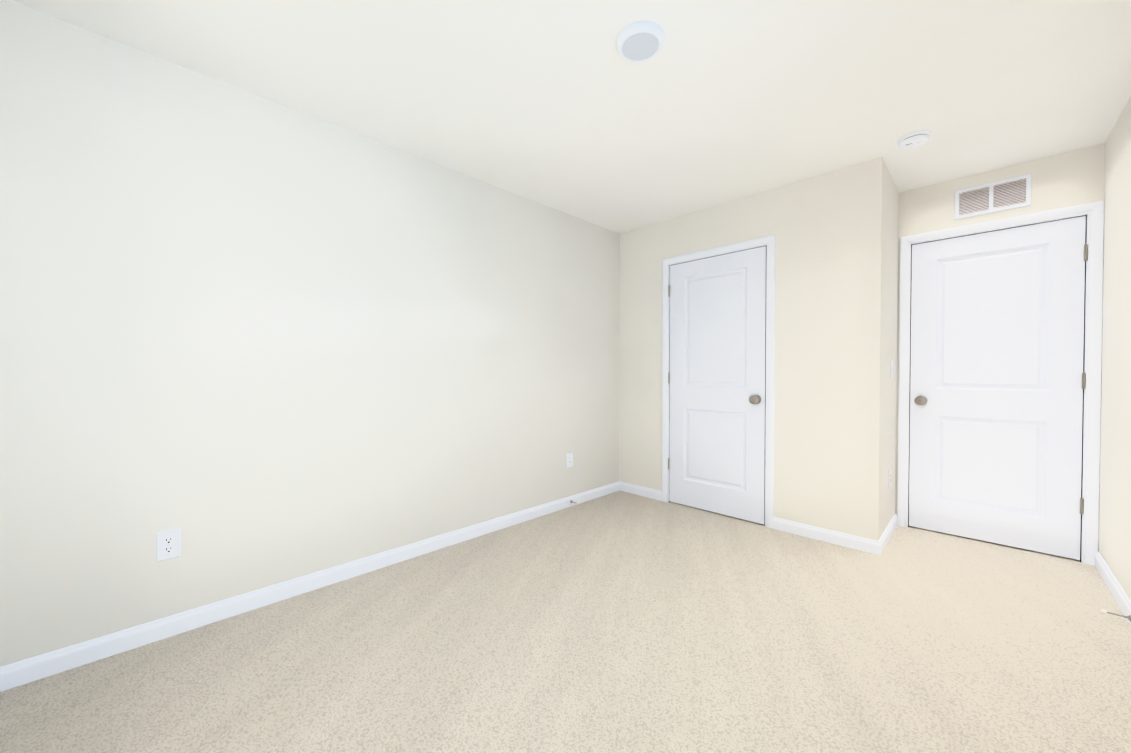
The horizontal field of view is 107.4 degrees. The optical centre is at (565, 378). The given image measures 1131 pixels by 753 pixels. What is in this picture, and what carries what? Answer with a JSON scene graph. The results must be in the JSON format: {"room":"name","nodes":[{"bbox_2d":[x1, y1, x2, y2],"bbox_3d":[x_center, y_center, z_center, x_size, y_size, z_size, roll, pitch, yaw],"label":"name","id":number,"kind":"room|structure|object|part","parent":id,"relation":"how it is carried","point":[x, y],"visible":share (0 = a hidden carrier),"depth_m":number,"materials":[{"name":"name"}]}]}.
{"room":"empty bedroom","nodes":[
{"label":"empty bedroom","id":0,"kind":"room"},
{"bbox_2d":[0,0,619,666],"bbox_3d":[-0.544,-0.139,2.988,4.560,2.440,0.120,-1,1,-45],"label":"wall","id":1,"kind":"structure","parent":0,"point":[250,342],"depth_m":1.94,"materials":[{"name":"beige paint"}]},
{"bbox_2d":[156,528,180,561],"bbox_3d":[-1.688,0.707,1.766,0.074,0.122,0.007,-1,1,-45],"label":"electrical outlet","id":2,"kind":"object","parent":1,"relation":"attached to","point":[168,544],"visible":1,"depth_m":1.76,"materials":[{"name":"white plastic"}]},
{"bbox_2d":[0,481,619,691],"bbox_3d":[-0.752,1.043,2.701,3.600,0.083,0.014,-1,1,-45],"label":"baseboard","id":3,"kind":"structure","parent":1,"relation":"attached to","point":[24,671],"depth_m":1.94,"materials":[{"name":"white paint"}]},
{"bbox_2d":[567,452,572,467],"bbox_3d":[0.038,0.684,3.491,0.074,0.122,0.007,-1,1,-45],"label":"electrical outlet","id":4,"kind":"object","parent":1,"relation":"attached to","point":[570,459],"visible":1,"depth_m":3.49,"materials":[{"name":"white plastic"}]},
{"bbox_2d":[0,491,1130,752],"bbox_3d":[0.534,1.135,1.926,4.560,0.080,3.170,-1,1,-45],"label":"floor","id":5,"kind":"structure","parent":0,"point":[620,621],"depth_m":1.63,"materials":[{"name":"carpet"}]},
{"bbox_2d":[12,0,1130,233],"bbox_3d":[0.534,-1.395,1.892,4.560,0.100,3.170,-1,1,-45],"label":"ceiling","id":6,"kind":"structure","parent":0,"point":[564,106],"depth_m":1.87,"materials":[{"name":"paint"}]},
{"bbox_2d":[616,21,664,62],"bbox_3d":[0.297,-1.327,1.649,0.191,0.028,0.191,-1,1,-45],"label":"recessed light","id":7,"kind":"object","parent":6,"relation":"in","point":[639,41],"visible":1,"depth_m":1.62,"materials":[{"name":"white plastic"}]},
{"bbox_2d":[897,130,930,149],"bbox_3d":[1.952,-1.328,2.327,0.144,0.044,0.144,-1,1,-45],"label":"smoke detector","id":8,"kind":"object","parent":6,"relation":"attached to","point":[915,139],"visible":1,"depth_m":2.29,"materials":[{"name":"white plastic"}]},
{"bbox_2d":[619,164,857,535],"bbox_3d":[1.224,-0.144,3.340,0.120,2.440,1.880,-1,1,-45],"label":"wall","id":9,"kind":"structure","parent":0,"point":[811,223],"depth_m":2.89,"materials":[{"name":"beige paint"}]},
{"bbox_2d":[620,482,661,500],"bbox_3d":[0.690,1.029,3.795,0.014,0.083,0.445,-1,1,-45],"label":"baseboard","id":10,"kind":"structure","parent":9,"relation":"attached to","point":[626,487],"depth_m":3.78,"materials":[{"name":"white paint"}]},
{"bbox_2d":[668,246,765,523],"bbox_3d":[1.161,0.051,3.295,0.108,2.032,0.798,-1,1,-45],"label":"closet door","id":11,"kind":"structure","parent":9,"relation":"in","point":[716,382],"depth_m":3.27,"materials":[{"name":"white paint"}]},
{"bbox_3d":[1.386,0.155,3.046,0.072,0.069,0.069,-1,1,-45],"label":"knob","id":12,"kind":"part","parent":11,"relation":"part of","materials":[{"name":"grey metal"}]},
{"bbox_2d":[662,234,774,528],"bbox_3d":[1.219,0.044,3.348,0.120,2.065,0.832,-1,1,-45],"label":"door frame","id":13,"kind":"structure","parent":9,"relation":"attached to","point":[765,355],"depth_m":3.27,"materials":[{"name":"white paint"}]},
{"bbox_2d":[773,513,896,555],"bbox_3d":[1.970,1.039,3.024,0.734,0.083,0.623,-1,1,-45],"label":"baseboard","id":14,"kind":"structure","parent":9,"relation":"attached to","point":[871,546],"depth_m":2.74,"materials":[{"name":"white paint"}]},
{"bbox_2d":[855,157,898,540],"bbox_3d":[2.143,-0.137,2.845,0.720,2.440,0.120,-1,1,-45],"label":"wall","id":15,"kind":"structure","parent":0,"point":[877,283],"depth_m":2.61,"materials":[{"name":"beige paint"}]},
{"bbox_2d":[888,468,890,487],"bbox_3d":[2.230,0.683,2.853,0.074,0.122,0.007,-1,1,-45],"label":"outlet","id":16,"kind":"object","parent":15,"relation":"attached to","point":[889,484],"visible":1,"depth_m":2.83,"materials":[{"name":"white plastic"}]},
{"bbox_2d":[890,360,894,377],"bbox_3d":[2.255,-0.067,2.861,0.074,0.122,0.018,-1,1,-45],"label":"toggle light switch","id":17,"kind":"object","parent":15,"relation":"attached to","point":[891,368],"visible":1,"depth_m":2.84,"materials":[{"name":"white plastic"}]},
{"bbox_2d":[895,143,1104,513],"bbox_3d":[2.768,-0.137,2.813,0.120,2.440,1.050,-1,1,-45],"label":"wall","id":18,"kind":"structure","parent":0,"point":[1070,179],"depth_m":2.63,"materials":[{"name":"beige paint"}]},
{"bbox_2d":[954,173,1031,219],"bbox_3d":[2.772,-1.178,2.704,0.010,0.196,0.350,-1,1,-45],"label":"air vent","id":19,"kind":"object","parent":18,"relation":"in","point":[1004,194],"visible":1,"depth_m":2.69,"materials":[{"name":"white plastic"}]},
{"bbox_2d":[909,216,1087,559],"bbox_3d":[2.760,0.059,2.710,0.111,2.032,0.798,-1,1,-45],"label":"entry door","id":20,"kind":"structure","parent":18,"relation":"in","point":[997,380],"depth_m":2.69,"materials":[{"name":"white paint"}]},
{"bbox_3d":[2.510,0.157,2.937,0.076,0.069,0.069,-1,1,-45],"label":"knob","id":21,"kind":"part","parent":20,"relation":"part of","materials":[{"name":"grey metal"}]},
{"bbox_2d":[897,201,1103,565],"bbox_3d":[2.809,0.031,2.763,0.137,2.107,0.916,-1,1,-45],"label":"door frame","id":22,"kind":"structure","parent":18,"relation":"attached to","point":[1094,211],"depth_m":2.44,"materials":[{"name":"white paint"}]},
{"bbox_2d":[1098,96,1130,600],"bbox_3d":[1.611,-0.110,0.830,4.560,2.440,0.120,-1,1,-45],"label":"wall","id":23,"kind":"structure","parent":0,"point":[1114,549],"depth_m":2.12,"materials":[{"name":"beige paint"}]},
{"bbox_2d":[1095,552,1130,626],"bbox_3d":[1.564,1.067,0.893,4.320,0.083,0.014,-1,1,-45],"label":"baseboard","id":24,"kind":"structure","parent":23,"relation":"attached to","point":[1119,595],"depth_m":2.08,"materials":[{"name":"white paint"}]},
{"bbox_2d":[1101,609,1130,620],"bbox_3d":[2.464,1.057,1.860,0.025,0.025,0.083,-1,1,-45],"label":"door stop","id":25,"kind":"object","parent":23,"relation":"attached to","point":[1104,611],"visible":1,"depth_m":1.86,"materials":[{"name":"grey metal"}]}
]}

